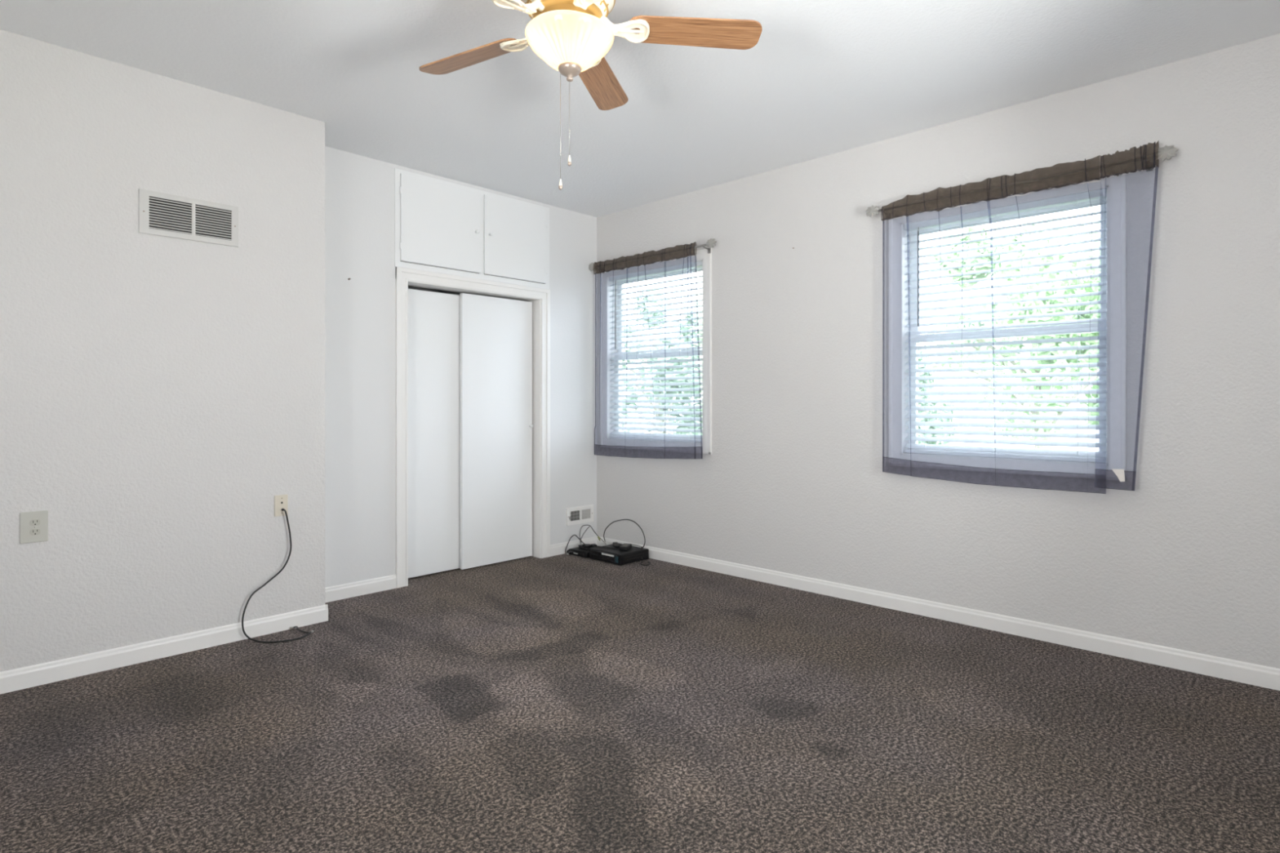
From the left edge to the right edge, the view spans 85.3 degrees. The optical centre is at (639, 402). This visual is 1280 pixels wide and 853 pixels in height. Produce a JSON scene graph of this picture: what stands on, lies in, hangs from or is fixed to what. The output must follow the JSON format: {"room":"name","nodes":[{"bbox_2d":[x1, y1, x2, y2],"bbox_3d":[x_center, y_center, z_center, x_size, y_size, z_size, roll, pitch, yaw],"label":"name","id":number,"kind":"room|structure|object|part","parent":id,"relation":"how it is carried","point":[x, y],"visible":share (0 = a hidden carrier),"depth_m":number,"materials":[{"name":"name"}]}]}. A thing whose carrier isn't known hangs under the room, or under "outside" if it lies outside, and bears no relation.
{"room":"empty bedroom","nodes":[
{"label":"empty bedroom","id":0,"kind":"room"},
{"bbox_2d":[0,29,324,671],"bbox_3d":[-2.824,-0.170,3.009,0.460,2.740,2.686,0,0,44],"label":"wall","id":1,"kind":"structure","parent":0,"point":[158,394],"depth_m":3.23,"materials":[{"name":"paint"}]},
{"bbox_2d":[19,510,48,543],"bbox_3d":[-2.564,0.526,2.942,0.009,0.131,0.091,0,0,44],"label":"power outlet","id":2,"kind":"object","parent":1,"relation":"attached to","point":[33,526],"visible":1,"depth_m":2.94,"materials":[{"name":"grey plastic"}]},
{"bbox_2d":[30,528,39,535],"bbox_3d":[-2.560,0.548,2.943,0.004,0.027,0.032,0,0,44],"label":"receptacle","id":3,"kind":"object","parent":2,"relation":"attached to","point":[33,531],"depth_m":2.94,"materials":[{"name":"grey plastic"}]},
{"bbox_2d":[30,519,39,525],"bbox_3d":[-2.560,0.508,2.943,0.004,0.027,0.032,0,0,44],"label":"receptacle","id":4,"kind":"object","parent":2,"relation":"attached to","point":[33,522],"depth_m":2.94,"materials":[{"name":"grey plastic"}]},
{"bbox_2d":[138,188,238,247],"bbox_3d":[-2.169,-0.885,3.357,0.010,0.202,0.413,0,0,44],"label":"air vent","id":5,"kind":"object","parent":1,"relation":"in","point":[160,214],"visible":1,"depth_m":3.35,"materials":[{"name":"white metal"}]},
{"bbox_2d":[274,494,288,516],"bbox_3d":[-1.884,0.541,3.652,0.015,0.111,0.066,0,0,44],"label":"cable plate","id":6,"kind":"object","parent":1,"relation":"attached to","point":[281,501],"visible":0.98,"depth_m":3.65,"materials":[{"name":"beige plastic"}]},
{"bbox_2d":[241,508,313,643],"bbox_3d":[-1.839,0.877,3.544,0.199,0.644,0.310,0,0,44],"label":"lead","id":7,"kind":"object","parent":6,"relation":"hanging from","point":[282,509],"visible":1,"depth_m":3.55,"materials":[{"name":"black rubber"}]},
{"bbox_2d":[0,536,596,693],"bbox_3d":[-1.916,1.156,3.882,0.372,0.088,4.883,0,0,44],"label":"baseboard","id":8,"kind":"structure","parent":1,"relation":"attached to","point":[12,680],"depth_m":3.34,"materials":[{"name":"white paint"}]},
{"bbox_2d":[408,285,460,295],"bbox_3d":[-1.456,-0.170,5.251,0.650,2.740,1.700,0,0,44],"label":"door track","id":9,"kind":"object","parent":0,"point":[409,287],"depth_m":5.47,"materials":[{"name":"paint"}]},
{"bbox_2d":[324,146,596,587],"bbox_3d":[-1.246,-0.170,4.928,0.100,2.740,2.469,0,0,44],"label":"wall","id":10,"kind":"structure","parent":0,"point":[360,311],"depth_m":4.42,"materials":[{"name":"white paint"}]},
{"bbox_2d":[408,288,459,577],"bbox_3d":[-1.429,0.209,4.864,0.027,1.958,0.553,0,0,44],"label":"door","id":11,"kind":"structure","parent":10,"relation":"in","point":[433,317],"depth_m":4.83,"materials":[{"name":"white paint"}]},
{"bbox_2d":[394,168,549,289],"bbox_3d":[-1.129,-1.197,4.939,0.056,0.636,1.274,0,0,44],"label":"upper cabinet","id":12,"kind":"object","parent":10,"relation":"attached to","point":[443,227],"visible":1,"depth_m":4.86,"materials":[{"name":"white paint"}]},
{"bbox_3d":[-1.344,-1.202,4.728,0.018,0.564,0.606,0,0,44],"label":"door","id":13,"kind":"part","parent":12,"relation":"part of","materials":[{"name":"white paint"}]},
{"bbox_3d":[-1.149,-1.204,4.955,0.002,0.573,1.195,0,0,44],"label":"panel","id":14,"kind":"part","parent":12,"relation":"part of","materials":[{"name":"white wood"}]},
{"bbox_3d":[-0.922,-1.202,5.172,0.018,0.564,0.558,0,0,44],"label":"door","id":15,"kind":"part","parent":12,"relation":"part of","materials":[{"name":"white paint"}]},
{"bbox_2d":[395,266,550,588],"bbox_3d":[-1.140,0.162,4.954,0.020,2.076,1.265,0,0,44],"label":"trim","id":16,"kind":"structure","parent":10,"relation":"attached to","point":[403,275],"depth_m":4.55,"materials":[{"name":"white paint"}]},
{"bbox_2d":[408,280,540,558],"bbox_3d":[-1.205,0.200,5.015,0.160,2.001,1.107,0,0,44],"label":"trim","id":17,"kind":"structure","parent":10,"relation":"attached to","point":[535,302],"depth_m":5.38,"materials":[{"name":"white paint"}]},
{"bbox_2d":[459,293,533,569],"bbox_3d":[-1.051,0.205,5.173,0.061,1.970,0.622,0,0,44],"label":"door","id":18,"kind":"structure","parent":10,"relation":"in","point":[495,334],"depth_m":5.15,"materials":[{"name":"white paint"}]},
{"bbox_2d":[566,504,593,525],"bbox_3d":[-0.479,0.915,5.642,0.028,0.138,0.290,0,0,44],"label":"air vent","id":19,"kind":"object","parent":10,"relation":"in","point":[582,514],"visible":1,"depth_m":5.64,"materials":[{"name":"white paint"}]},
{"bbox_2d":[0,553,1279,852],"bbox_3d":[-0.377,1.240,2.426,6.110,0.080,5.215,0,0,44],"label":"floor","id":20,"kind":"structure","parent":0,"point":[564,703],"depth_m":2.52,"materials":[{"name":"brown carpet"}]},
{"bbox_2d":[564,534,585,555],"bbox_3d":[-0.513,1.123,5.492,0.159,0.153,0.064,0,0,-4],"label":"cable","id":21,"kind":"object","parent":20,"relation":"on","point":[566,553],"visible":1,"depth_m":5.49,"materials":[{"name":"black rubber"}]},
{"bbox_2d":[566,545,598,558],"bbox_3d":[-0.421,1.174,5.513,0.241,0.052,0.234,0,0,44],"label":"box","id":22,"kind":"object","parent":20,"relation":"on","point":[583,553],"visible":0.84,"depth_m":5.42,"materials":[{"name":"black plastic"}]},
{"bbox_3d":[-0.493,1.177,5.426,0.195,0.022,0.004,0,0,44],"label":"panel","id":23,"kind":"part","parent":22,"relation":"part of","materials":[{"name":"black plastic"}]},
{"bbox_2d":[578,543,597,550],"bbox_3d":[-0.413,1.133,5.474,0.156,0.038,0.099,0,0,44],"label":"bundle","id":24,"kind":"object","parent":22,"relation":"on","point":[586,545],"visible":0.8,"depth_m":5.46,"materials":[{"name":"black plastic"}]},
{"bbox_2d":[579,524,607,544],"bbox_3d":[-0.382,1.059,5.517,0.282,0.174,0.050,0,0,34],"label":"cable","id":25,"kind":"object","parent":22,"relation":"on","point":[598,537],"visible":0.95,"depth_m":5.51,"materials":[{"name":"grey rubber"}]},
{"bbox_2d":[577,544,619,549],"bbox_3d":[-0.335,1.124,5.380,0.398,0.035,0.051,0,0,34],"label":"cable","id":26,"kind":"object","parent":22,"relation":"on","point":[578,544],"visible":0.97,"depth_m":5.35,"materials":[{"name":"black rubber"}]},
{"bbox_2d":[589,542,648,565],"bbox_3d":[-0.162,1.159,5.318,0.342,0.083,0.302,0,0,44],"label":"game console","id":27,"kind":"object","parent":20,"relation":"on","point":[617,557],"visible":0.97,"depth_m":5.22,"materials":[{"name":"black plastic"}]},
{"bbox_3d":[-0.267,1.156,5.220,0.300,0.060,0.013,0,0,44],"label":"panel","id":28,"kind":"part","parent":27,"relation":"part of","materials":[{"name":"black plastic"}]},
{"bbox_2d":[612,542,619,547],"bbox_3d":[-0.188,1.109,5.424,0.040,0.016,0.140,0,0,-8],"label":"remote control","id":29,"kind":"object","parent":27,"relation":"on","point":[615,544],"visible":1,"depth_m":5.38,"materials":[{"name":"black plastic"}]},
{"bbox_3d":[-0.173,1.157,5.122,0.032,0.046,0.003,0,0,44],"label":"port door","id":30,"kind":"part","parent":27,"relation":"part of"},
{"bbox_2d":[603,519,645,548],"bbox_3d":[-0.135,1.009,5.385,0.458,0.218,0.071,0,0,40],"label":"cable","id":31,"kind":"object","parent":27,"relation":"on","point":[621,519],"visible":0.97,"depth_m":5.35,"materials":[{"name":"grey rubber"}]},
{"bbox_2d":[619,543,631,551],"bbox_3d":[-0.110,1.102,5.302,0.066,0.029,0.135,0,0,14],"label":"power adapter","id":32,"kind":"object","parent":27,"relation":"on","point":[625,547],"visible":1,"depth_m":5.25,"materials":[{"name":"black plastic"}]},
{"bbox_2d":[0,0,1279,217],"bbox_3d":[-0.377,-1.600,2.426,6.110,0.120,5.215,0,0,44],"label":"ceiling","id":33,"kind":"structure","parent":0,"point":[820,78],"depth_m":3.18,"materials":[{"name":"white paint"}]},
{"bbox_2d":[418,0,762,190],"bbox_3d":[-0.280,-1.125,2.309,1.269,0.827,1.240,0,0,44],"label":"ceiling fan","id":34,"kind":"object","parent":33,"relation":"hanging from","point":[574,37],"visible":1,"depth_m":2.33,"materials":[{"name":"brown wood"}]},
{"bbox_3d":[-0.617,-1.263,2.545,0.455,0.036,0.130,0,0,30],"label":"blade","id":35,"kind":"part","parent":34,"relation":"part of","materials":[{"name":"brown wood"}]},
{"bbox_3d":[-0.266,-0.923,2.328,0.002,0.358,0.002,0,0,-1],"label":"pull chain","id":36,"kind":"part","parent":34,"relation":"part of","materials":[{"name":"silver metal"}]},
{"bbox_3d":[-0.236,-0.951,2.328,0.002,0.254,0.002,0,0,-1],"label":"pull chain","id":37,"kind":"part","parent":34,"relation":"part of","materials":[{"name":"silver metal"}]},
{"bbox_3d":[-0.235,-1.176,2.328,0.296,0.112,0.296,0,0,44],"label":"lamp shade","id":38,"kind":"part","parent":34,"relation":"part of","materials":[{"name":"white glass"}]},
{"bbox_3d":[-0.152,-1.263,2.751,0.130,0.036,0.455,0,0,12],"label":"blade","id":39,"kind":"part","parent":34,"relation":"part of","materials":[{"name":"brown wood"}]},
{"bbox_3d":[0.187,-1.263,2.372,0.455,0.036,0.130,0,0,-6],"label":"blade","id":40,"kind":"part","parent":34,"relation":"part of","materials":[{"name":"brown wood"}]},
{"bbox_2d":[596,33,1279,668],"bbox_3d":[1.366,-0.170,4.257,6.110,2.740,0.160,0,0,44],"label":"wall","id":41,"kind":"structure","parent":0,"point":[793,480],"depth_m":3.58,"materials":[{"name":"paint"}]},
{"bbox_2d":[588,238,716,273],"bbox_3d":[0.071,-1.105,5.300,1.318,0.086,0.087,0,0,44],"label":"curtain rod","id":42,"kind":"object","parent":41,"relation":"attached to","point":[711,242],"visible":0.97,"depth_m":5.13,"materials":[{"name":"grey metal"}]},
{"bbox_2d":[593,242,702,458],"bbox_3d":[0.028,-0.360,5.304,1.132,1.578,0.045,0,0,44],"label":"sheer curtain","id":43,"kind":"object","parent":42,"relation":"hanging from","point":[679,452],"visible":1,"depth_m":5.26,"materials":[{"name":"grey fabric"}]},
{"bbox_2d":[600,248,711,453],"bbox_3d":[0.148,-0.366,5.403,1.144,1.468,0.178,0,0,44],"label":"window","id":44,"kind":"structure","parent":41,"relation":"in","point":[701,255],"depth_m":5.48,"materials":[{"name":"white paint"}]},
{"bbox_2d":[608,260,702,442],"bbox_3d":[0.115,-0.369,5.369,0.980,1.314,0.067,0,0,44],"label":"blind","id":45,"kind":"object","parent":44,"relation":"attached to","point":[700,264],"visible":0.83,"depth_m":5.36,"materials":[{"name":"white plastic"}]},
{"bbox_3d":[0.119,-1.009,5.374,0.980,0.034,0.052,0,0,44],"label":"head rail","id":46,"kind":"part","parent":45,"relation":"part of","materials":[{"name":"white plastic"}]},
{"bbox_3d":[0.119,0.279,5.374,0.980,0.018,0.050,0,0,44],"label":"rail","id":47,"kind":"part","parent":45,"relation":"part of","materials":[{"name":"white plastic"}]},
{"bbox_3d":[0.158,-0.050,5.414,0.988,0.684,0.032,0,0,44],"label":"sash","id":48,"kind":"part","parent":44,"relation":"part of","materials":[{"name":"white plastic"}]},
{"bbox_3d":[0.182,-0.687,5.440,0.988,0.674,0.032,0,0,44],"label":"sash","id":49,"kind":"part","parent":44,"relation":"part of","materials":[{"name":"white plastic"}]},
{"bbox_2d":[596,536,1279,690],"bbox_3d":[1.520,1.156,3.991,5.200,0.088,0.012,0,0,44],"label":"baseboard","id":50,"kind":"structure","parent":41,"relation":"attached to","point":[1266,677],"depth_m":3.62,"materials":[{"name":"white paint"}]},
{"bbox_2d":[888,168,1126,478],"bbox_3d":[1.922,-0.366,3.714,1.144,1.468,0.178,0,0,44],"label":"window","id":51,"kind":"structure","parent":41,"relation":"in","point":[1115,206],"depth_m":3.58,"materials":[{"name":"white paint"}]},
{"bbox_2d":[904,188,1106,462],"bbox_3d":[1.890,-0.369,3.680,0.980,1.314,0.067,0,0,44],"label":"blind","id":52,"kind":"object","parent":51,"relation":"attached to","point":[1101,193],"visible":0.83,"depth_m":3.64,"materials":[{"name":"white plastic"}]},
{"bbox_3d":[1.894,-1.009,3.685,0.980,0.034,0.052,0,0,44],"label":"head rail","id":53,"kind":"part","parent":52,"relation":"part of","materials":[{"name":"white plastic"}]},
{"bbox_3d":[1.894,0.279,3.685,0.980,0.018,0.050,0,0,44],"label":"rail","id":54,"kind":"part","parent":52,"relation":"part of","materials":[{"name":"white plastic"}]},
{"bbox_3d":[1.933,-0.050,3.725,0.988,0.684,0.032,0,0,44],"label":"sash","id":55,"kind":"part","parent":51,"relation":"part of","materials":[{"name":"white plastic"}]},
{"bbox_3d":[1.957,-0.687,3.751,0.988,0.674,0.032,0,0,44],"label":"sash","id":56,"kind":"part","parent":51,"relation":"part of","materials":[{"name":"white plastic"}]},
{"bbox_2d":[865,145,1178,220],"bbox_3d":[1.867,-1.105,3.591,1.458,0.086,0.087,0,0,44],"label":"curtain rod","id":57,"kind":"object","parent":41,"relation":"attached to","point":[1166,152],"visible":0.99,"depth_m":3.40,"materials":[{"name":"grey metal"}]},
{"bbox_2d":[880,158,1106,493],"bbox_3d":[1.787,-0.369,3.629,1.090,1.599,0.042,0,0,44],"label":"sheer curtain","id":58,"kind":"object","parent":57,"relation":"hanging from","point":[1063,481],"visible":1,"depth_m":3.60,"materials":[{"name":"grey fabric"}]},
{"bbox_2d":[1094,142,1159,490],"bbox_3d":[2.232,-0.385,3.193,0.246,1.575,0.037,0,0,44],"label":"sheer curtain","id":59,"kind":"object","parent":57,"relation":"hanging from","point":[1117,477],"visible":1,"depth_m":3.16,"materials":[{"name":"grey fabric"}]},
{"label":"outside","id":60,"kind":"structure","parent":0,"visible":0},
{"bbox_3d":[13.757,4.250,17.357,64.000,0.100,35.885,0,0,44],"label":"ground","id":61,"kind":"structure","parent":60,"visible":0},
{"bbox_2d":[622,287,702,435],"bbox_3d":[1.136,0.094,25.681,6.674,8.240,5.361,0,0,-17],"label":"leafy tree","id":62,"kind":"object","parent":61,"relation":"on","point":[651,292],"visible":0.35,"depth_m":24.29,"materials":[{"name":"green plant"}]},
{"bbox_2d":[917,298,999,444],"bbox_3d":[8.915,0.122,25.528,6.787,8.187,7.136,0,0,11],"label":"leafy tree","id":63,"kind":"object","parent":61,"relation":"on","point":[978,300],"visible":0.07,"depth_m":25.89,"materials":[{"name":"green plant"}]},
{"bbox_2d":[925,219,1100,448],"bbox_3d":[11.564,-0.472,17.778,7.878,9.370,5.720,0,0,24],"label":"leafy tree","id":64,"kind":"object","parent":61,"relation":"on","point":[1042,234],"visible":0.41,"depth_m":17.68,"materials":[{"name":"green plant"}]}
]}

